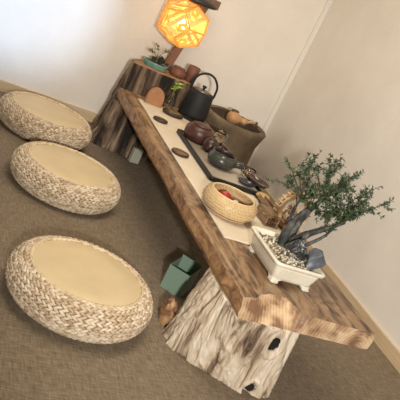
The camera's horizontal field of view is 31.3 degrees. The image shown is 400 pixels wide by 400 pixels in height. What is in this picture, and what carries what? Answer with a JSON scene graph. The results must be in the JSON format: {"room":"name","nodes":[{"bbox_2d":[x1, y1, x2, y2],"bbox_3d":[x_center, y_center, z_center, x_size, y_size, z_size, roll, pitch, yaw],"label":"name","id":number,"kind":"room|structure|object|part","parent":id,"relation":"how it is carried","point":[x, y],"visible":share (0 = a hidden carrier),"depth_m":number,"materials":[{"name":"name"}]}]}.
{"room":"tea room","nodes":[
{"label":"tea room","id":0,"kind":"room"},
{"bbox_2d":[0,0,327,128],"bbox_3d":[-1.283,-1.980,3.491,5.100,2.600,0.100,18,20,-25],"label":"wall","id":1,"kind":"structure","parent":0,"point":[74,52],"depth_m":4.30,"materials":[{"name":"paint"}]},
{"bbox_2d":[0,79,99,122],"bbox_3d":[-1.852,-0.888,3.809,4.986,0.062,0.014,18,20,-25],"label":"baseboard","id":2,"kind":"structure","parent":1,"relation":"attached to","point":[5,86],"depth_m":4.28,"materials":[{"name":"brown wood"}]},
{"bbox_2d":[247,0,332,165],"bbox_3d":[0.848,-1.312,4.462,0.030,2.538,0.012,18,20,-25],"label":"trim","id":3,"kind":"structure","parent":1,"relation":"attached to","point":[329,2],"depth_m":4.62,"materials":[{"name":"white paint"}]},
{"bbox_2d":[0,91,399,399],"bbox_3d":[-0.973,0.645,1.029,5.200,0.100,6.800,18,20,-25],"label":"floor","id":4,"kind":"structure","parent":0,"point":[145,229],"depth_m":2.75,"materials":[{"name":"brown carpet"}]},
{"bbox_2d":[0,91,91,150],"bbox_3d":[-0.824,-0.422,3.807,0.517,0.135,0.517,22,18,-12],"label":"stool","id":5,"kind":"object","parent":4,"relation":"on","point":[34,117],"visible":0.95,"depth_m":3.65,"materials":[{"name":"brown wicker"}]},
{"bbox_2d":[10,141,120,214],"bbox_3d":[-0.603,-0.103,3.228,0.517,0.135,0.517,19,19,-21],"label":"stool","id":6,"kind":"object","parent":4,"relation":"on","point":[65,178],"visible":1,"depth_m":3.08,"materials":[{"name":"brown wicker"}]},
{"bbox_2d":[5,235,152,343],"bbox_3d":[-0.401,0.293,2.406,0.517,0.135,0.517,15,21,-30],"label":"stool","id":7,"kind":"object","parent":4,"relation":"on","point":[80,290],"visible":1,"depth_m":2.27,"materials":[{"name":"brown wicker"}]},
{"bbox_2d":[128,147,143,163],"bbox_3d":[-0.364,-0.253,4.051,0.058,0.086,0.030,14,22,-33],"label":"carton","id":8,"kind":"object","parent":4,"relation":"on","point":[136,153],"visible":1,"depth_m":4.04,"materials":[{"name":"grey cardboard"}]},
{"bbox_2d":[90,59,193,162],"bbox_3d":[-0.353,-0.545,4.199,0.492,0.503,0.433,18,20,-25],"label":"tree stump","id":9,"kind":"object","parent":4,"relation":"on","point":[112,130],"visible":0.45,"depth_m":4.04,"materials":[{"name":"brown wood"}]},
{"bbox_2d":[144,57,167,71],"bbox_3d":[-0.258,-0.772,4.085,0.148,0.034,0.096,23,18,-10],"label":"planter","id":10,"kind":"object","parent":9,"relation":"on","point":[147,61],"visible":0.95,"depth_m":4.05,"materials":[{"name":"teal ceramic"}]},
{"bbox_2d":[149,42,171,61],"bbox_3d":[-0.233,-0.831,4.062,0.136,0.110,0.036,18,20,-25],"label":"seedling","id":11,"kind":"object","parent":10,"relation":"on","point":[151,49],"visible":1,"depth_m":4.06,"materials":[{"name":"green plant"}]},
{"bbox_2d":[157,56,165,63],"bbox_3d":[-0.220,-0.800,4.096,0.046,0.046,0.037,20,19,-18],"label":"rock","id":12,"kind":"object","parent":10,"relation":"on","point":[161,60],"visible":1,"depth_m":4.08,"materials":[{"name":"grey stone"}]},
{"bbox_2d":[166,64,186,78],"bbox_3d":[-0.131,-0.745,4.138,0.119,0.063,0.104,10,24,-41],"label":"teapot","id":13,"kind":"object","parent":9,"relation":"on","point":[177,71],"visible":0.99,"depth_m":4.11,"materials":[{"name":"red ceramic"}]},
{"bbox_2d":[157,0,220,66],"bbox_3d":[-0.110,-0.949,4.020,0.276,0.508,0.441,25,18,-4],"label":"lamp","id":14,"kind":"object","parent":9,"relation":"on","point":[183,23],"visible":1,"depth_m":3.86,"materials":[{"name":"paper"}]},
{"bbox_3d":[-0.165,-0.942,3.882,0.140,0.143,0.079,30,18,11],"label":"panel","id":15,"kind":"part","parent":14,"relation":"part of","materials":[{"name":"yellow"}]},
{"bbox_3d":[-0.127,-1.013,3.868,0.120,0.143,0.146,8,25,-44],"label":"panel","id":16,"kind":"part","parent":14,"relation":"part of","materials":[{"name":"yellow paper"}]},
{"bbox_3d":[-0.085,-0.928,3.828,0.201,0.127,0.056,23,18,-10],"label":"panel","id":17,"kind":"part","parent":14,"relation":"part of","materials":[{"name":"yellow"}]},
{"bbox_3d":[-0.101,-0.890,3.902,0.140,0.105,0.125,30,18,11],"label":"panel","id":18,"kind":"part","parent":14,"relation":"part of","materials":[{"name":"yellow"}]},
{"bbox_3d":[-0.092,-0.972,3.932,0.303,0.252,0.248,30,18,11],"label":"frame","id":19,"kind":"part","parent":14,"relation":"part of","materials":[{"name":"orange"}]},
{"bbox_3d":[-0.067,-0.992,4.199,0.124,0.508,0.024,18,20,-25],"label":"post","id":20,"kind":"part","parent":14,"relation":"part of","materials":[{"name":"brown wood"}]},
{"bbox_3d":[-0.047,-0.999,3.863,0.140,0.105,0.125,30,18,11],"label":"panel","id":21,"kind":"part","parent":14,"relation":"part of","materials":[{"name":"yellow paper"}]},
{"bbox_3d":[0.032,-1.115,4.015,0.060,0.050,0.317,31,18,14],"label":"arm","id":22,"kind":"part","parent":14,"relation":"part of","materials":[{"name":"brown wood"}]},
{"bbox_2d":[184,64,200,83],"bbox_3d":[-0.047,-0.735,4.173,0.074,0.094,0.074,18,20,-25],"label":"cup","id":23,"kind":"object","parent":9,"relation":"on","point":[192,71],"visible":0.87,"depth_m":4.14,"materials":[{"name":"red ceramic"}]},
{"bbox_2d":[160,254,201,297],"bbox_3d":[-0.075,0.303,2.857,0.092,0.116,0.125,31,18,13],"label":"planter","id":24,"kind":"object","parent":4,"relation":"on","point":[181,274],"visible":1,"depth_m":2.81,"materials":[{"name":"green ceramic"}]},
{"bbox_3d":[-0.099,0.318,2.803,0.092,0.104,0.003,31,18,13],"label":"panel","id":25,"kind":"part","parent":24,"relation":"part of","materials":[{"name":"green"}]},
{"bbox_3d":[-0.115,0.286,2.869,0.003,0.104,0.119,31,18,13],"label":"panel","id":26,"kind":"part","parent":24,"relation":"part of","materials":[{"name":"green"}]},
{"bbox_3d":[-0.054,0.293,2.914,0.092,0.116,0.003,31,18,13],"label":"panel","id":27,"kind":"part","parent":24,"relation":"part of","materials":[{"name":"green ceramic"}]},
{"bbox_3d":[-0.040,0.330,2.849,0.003,0.104,0.119,31,18,13],"label":"panel","id":28,"kind":"part","parent":24,"relation":"part of","materials":[{"name":"green"}]},
{"bbox_2d":[205,104,265,165],"bbox_3d":[0.132,-0.317,4.384,0.412,0.408,0.412,18,20,-25],"label":"stone basin","id":29,"kind":"object","parent":4,"relation":"on","point":[242,141],"visible":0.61,"depth_m":4.20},
{"bbox_2d":[226,109,257,125],"bbox_3d":[0.256,-0.485,4.340,0.203,0.088,0.081,20,19,-20],"label":"gourd","id":30,"kind":"object","parent":29,"relation":"on","point":[233,116],"visible":0.99,"depth_m":4.30,"materials":[{"name":"brown"}]},
{"bbox_2d":[117,87,374,398],"bbox_3d":[-0.021,0.068,3.264,0.619,0.380,2.173,18,20,-25],"label":"table","id":31,"kind":"object","parent":4,"relation":"on","point":[240,327],"visible":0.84,"depth_m":2.39,"materials":[{"name":"brown wood"}]},
{"bbox_2d":[137,98,281,244],"bbox_3d":[0.031,-0.163,3.351,0.373,0.004,1.578,18,20,-25],"label":"table runner","id":32,"kind":"object","parent":31,"relation":"on","point":[242,233],"visible":0.41,"depth_m":3.17,"materials":[{"name":"fabric"}]},
{"bbox_2d":[144,87,164,107],"bbox_3d":[-0.244,-0.573,3.942,0.100,0.099,0.030,17,20,-28],"label":"block","id":33,"kind":"object","parent":32,"relation":"on","point":[155,96],"visible":1,"depth_m":3.93,"materials":[{"name":"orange wood"}]},
{"bbox_2d":[153,116,167,123],"bbox_3d":[-0.204,-0.415,3.699,0.082,0.011,0.075,18,20,-25],"label":"coaster","id":34,"kind":"object","parent":32,"relation":"on","point":[157,118],"visible":1,"depth_m":3.68,"materials":[{"name":"brown wood"}]},
{"bbox_2d":[162,89,175,108],"bbox_3d":[-0.168,-0.559,3.984,0.056,0.112,0.056,18,20,-25],"label":"glass vase","id":35,"kind":"object","parent":32,"relation":"on","point":[168,102],"visible":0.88,"depth_m":3.97,"materials":[{"name":"white"}]},
{"bbox_2d":[171,82,183,91],"bbox_3d":[-0.149,-0.586,3.977,0.061,0.155,0.066,18,20,-25],"label":"leaf sprig","id":36,"kind":"object","parent":35,"relation":"in","point":[174,87],"visible":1,"depth_m":3.96,"materials":[{"name":"green plant"}]},
{"bbox_2d":[163,108,183,118],"bbox_3d":[-0.148,-0.474,3.926,0.126,0.020,0.086,20,19,-19],"label":"oval dish","id":37,"kind":"object","parent":32,"relation":"on","point":[165,111],"visible":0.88,"depth_m":3.89,"materials":[{"name":"brown wood"}]},
{"bbox_2d":[166,109,181,115],"bbox_3d":[-0.143,-0.481,3.923,0.096,0.019,0.059,20,19,-19],"label":"cake","id":38,"kind":"object","parent":37,"relation":"in","point":[169,110],"visible":0.98,"depth_m":3.91,"materials":[{"name":"brown food"}]},
{"bbox_2d":[171,148,188,157],"bbox_3d":[-0.091,-0.218,3.310,0.092,0.011,0.085,7,26,-46],"label":"coaster","id":39,"kind":"object","parent":32,"relation":"on","point":[177,151],"visible":1,"depth_m":3.29,"materials":[{"name":"brown wood"}]},
{"bbox_2d":[177,109,203,122],"bbox_3d":[-0.053,-0.472,4.066,0.163,0.022,0.163,32,19,18],"label":"trivet","id":40,"kind":"object","parent":32,"relation":"on","point":[179,111],"visible":0.23,"depth_m":3.99,"materials":[{"name":"black metal"}]},
{"bbox_2d":[179,72,217,120],"bbox_3d":[0.000,-0.600,4.033,0.167,0.262,0.195,12,23,-38],"label":"kettle","id":41,"kind":"object","parent":40,"relation":"on","point":[196,104],"visible":1,"depth_m":3.98,"materials":[{"name":"black metal"}]},
{"bbox_3d":[0.018,-0.615,4.015,0.103,0.013,0.103,25,18,-4],"label":"lid","id":42,"kind":"part","parent":41,"relation":"part of","materials":[{"name":"brown metal"}]},
{"bbox_3d":[0.034,-0.652,4.002,0.158,0.125,0.013,25,18,-4],"label":"handle","id":43,"kind":"part","parent":41,"relation":"part of","materials":[{"name":"black metal"}]},
{"bbox_2d":[176,129,261,195],"bbox_3d":[0.086,-0.187,3.454,0.290,0.020,0.600,18,20,-25],"label":"tray","id":44,"kind":"object","parent":32,"relation":"on","point":[214,174],"visible":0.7,"depth_m":3.31,"materials":[{"name":"black paint"}]},
{"bbox_2d":[184,120,213,144],"bbox_3d":[-0.001,-0.342,3.603,0.155,0.093,0.143,25,18,-3],"label":"teapot","id":45,"kind":"object","parent":44,"relation":"on","point":[196,131],"visible":0.91,"depth_m":3.55,"materials":[{"name":"brown ceramic"}]},
{"bbox_3d":[0.016,-0.377,3.591,0.104,0.012,0.096,25,18,-3],"label":"lid","id":46,"kind":"part","parent":45,"relation":"part of","materials":[{"name":"red ceramic"}]},
{"bbox_2d":[202,136,223,152],"bbox_3d":[0.060,-0.275,3.509,0.084,0.088,0.098,11,23,-39],"label":"teapot","id":47,"kind":"object","parent":44,"relation":"on","point":[208,143],"visible":0.72,"depth_m":3.49,"materials":[{"name":"ceramic"}]},
{"bbox_2d":[214,129,227,145],"bbox_3d":[0.107,-0.323,3.733,0.079,0.072,0.062,23,18,-11],"label":"glass pitcher","id":48,"kind":"object","parent":44,"relation":"on","point":[220,135],"visible":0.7,"depth_m":3.71,"materials":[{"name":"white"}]},
{"bbox_2d":[207,147,243,170],"bbox_3d":[0.120,-0.183,3.365,0.181,0.070,0.143,24,18,-6],"label":"teapot","id":49,"kind":"object","parent":44,"relation":"on","point":[220,158],"visible":1,"depth_m":3.32,"materials":[{"name":"grey ceramic"}]},
{"bbox_3d":[0.180,-0.162,3.370,0.054,0.044,0.037,24,18,-6],"label":"handle","id":50,"kind":"part","parent":49,"relation":"part of","materials":[{"name":"grey ceramic"}]},
{"bbox_2d":[238,177,255,187],"bbox_3d":[0.213,-0.076,3.283,0.092,0.018,0.068,23,18,-9],"label":"saucer","id":51,"kind":"object","parent":44,"relation":"on","point":[243,181],"visible":1,"depth_m":3.29,"materials":[{"name":"grey ceramic"}]},
{"bbox_2d":[242,166,256,178],"bbox_3d":[0.232,-0.128,3.406,0.072,0.046,0.072,13,22,-36],"label":"glass cup","id":52,"kind":"object","parent":44,"relation":"on","point":[246,170],"visible":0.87,"depth_m":3.38,"materials":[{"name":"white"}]},
{"bbox_2d":[248,173,269,188],"bbox_3d":[0.272,-0.083,3.334,0.084,0.022,0.134,6,27,-47],"label":"dish","id":53,"kind":"object","parent":44,"relation":"on","point":[257,181],"visible":1,"depth_m":3.34,"materials":[{"name":"brown ceramic"}]},
{"bbox_2d":[202,182,256,223],"bbox_3d":[0.117,0.012,2.844,0.236,0.085,0.236,37,21,31],"label":"bowl","id":54,"kind":"object","parent":32,"relation":"on","point":[245,210],"visible":0.98,"depth_m":2.77,"materials":[{"name":"brown wicker"}]},
{"bbox_2d":[219,191,230,198],"bbox_3d":[0.097,-0.014,2.857,0.056,0.051,0.036,27,18,2],"label":"packet","id":55,"kind":"object","parent":54,"relation":"in","point":[227,194],"visible":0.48,"depth_m":2.84,"materials":[{"name":"red"}]},
{"bbox_2d":[256,203,280,227],"bbox_3d":[0.281,0.065,2.974,0.066,0.049,0.106,17,20,-28],"label":"box","id":56,"kind":"object","parent":32,"relation":"on","point":[270,215],"visible":0.91,"depth_m":2.95,"materials":[{"name":"brown wood"}]},
{"bbox_3d":[0.291,0.046,2.967,0.053,0.004,0.100,17,20,-28],"label":"lid","id":57,"kind":"part","parent":56,"relation":"part of","materials":[{"name":"brown wood"}]},
{"bbox_3d":[0.133,0.442,2.490,0.432,0.281,0.431,18,20,-25],"label":"stump leg","id":58,"kind":"part","parent":31,"relation":"part of","materials":[{"name":"beige wood"}]},
{"bbox_2d":[256,192,269,199],"bbox_3d":[0.285,-0.017,3.232,0.076,0.029,0.064,18,20,-25],"label":"folded cloth","id":59,"kind":"object","parent":31,"relation":"on","point":[257,193],"visible":0.66,"depth_m":3.22,"materials":[{"name":"yellow fabric"}]},
{"bbox_2d":[258,194,285,227],"bbox_3d":[0.313,0.054,3.084,0.036,0.038,0.270,17,20,-26],"label":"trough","id":60,"kind":"object","parent":31,"relation":"on","point":[265,200],"visible":0.51,"depth_m":3.13,"materials":[{"name":"brown wood"}]},
{"bbox_2d":[248,226,324,291],"bbox_3d":[0.293,0.213,2.541,0.208,0.085,0.276,18,20,-25],"label":"pot","id":61,"kind":"object","parent":31,"relation":"on","point":[277,270],"visible":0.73,"depth_m":2.45,"materials":[{"name":"beige ceramic"}]},
{"bbox_2d":[261,235,309,270],"bbox_3d":[0.305,0.189,2.532,0.168,0.010,0.234,18,20,-25],"label":"gravel","id":62,"kind":"object","parent":61,"relation":"in","point":[274,244],"visible":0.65,"depth_m":2.50,"materials":[{"name":"beige gravel"}]},
{"bbox_2d":[285,236,307,260],"bbox_3d":[0.348,0.161,2.475,0.075,0.097,0.090,22,18,-14],"label":"rock","id":63,"kind":"object","parent":62,"relation":"on","point":[298,247],"visible":1,"depth_m":2.46,"materials":[{"name":"grey stone"}]},
{"bbox_2d":[305,248,325,269],"bbox_3d":[0.398,0.209,2.480,0.065,0.083,0.052,21,19,-17],"label":"rock","id":64,"kind":"object","parent":62,"relation":"on","point":[316,259],"visible":0.91,"depth_m":2.46,"materials":[{"name":"grey stone"}]},
{"bbox_2d":[261,149,393,252],"bbox_3d":[0.433,0.029,2.543,0.572,0.406,0.256,14,21,-33],"label":"bonsai tree","id":65,"kind":"object","parent":62,"relation":"in","point":[349,214],"visible":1,"depth_m":2.52,"materials":[{"name":"green plant"}]},
{"bbox_3d":[0.327,0.266,2.438,0.140,0.039,0.013,18,20,-25],"label":"raised panel","id":66,"kind":"part","parent":61,"relation":"part of","materials":[{"name":"beige ceramic"}]},
{"bbox_2d":[273,191,310,230],"bbox_3d":[0.390,0.043,3.009,0.170,0.172,0.068,18,20,-25],"label":"wheel","id":67,"kind":"object","parent":31,"relation":"on","point":[286,198],"visible":0.44,"depth_m":2.98,"materials":[{"name":"brown wood"}]},
{"bbox_2d":[249,0,399,350],"bbox_3d":[1.800,0.195,1.691,0.100,2.600,6.600,18,20,-25],"label":"wall","id":68,"kind":"structure","parent":0,"point":[343,97],"depth_m":3.91,"materials":[{"name":"paint"}]},
{"bbox_2d":[259,187,399,372],"bbox_3d":[1.215,1.261,2.057,0.014,0.062,6.600,18,20,-25],"label":"baseboard","id":69,"kind":"structure","parent":68,"relation":"attached to","point":[381,339],"depth_m":3.37,"materials":[{"name":"brown wood"}]}
]}

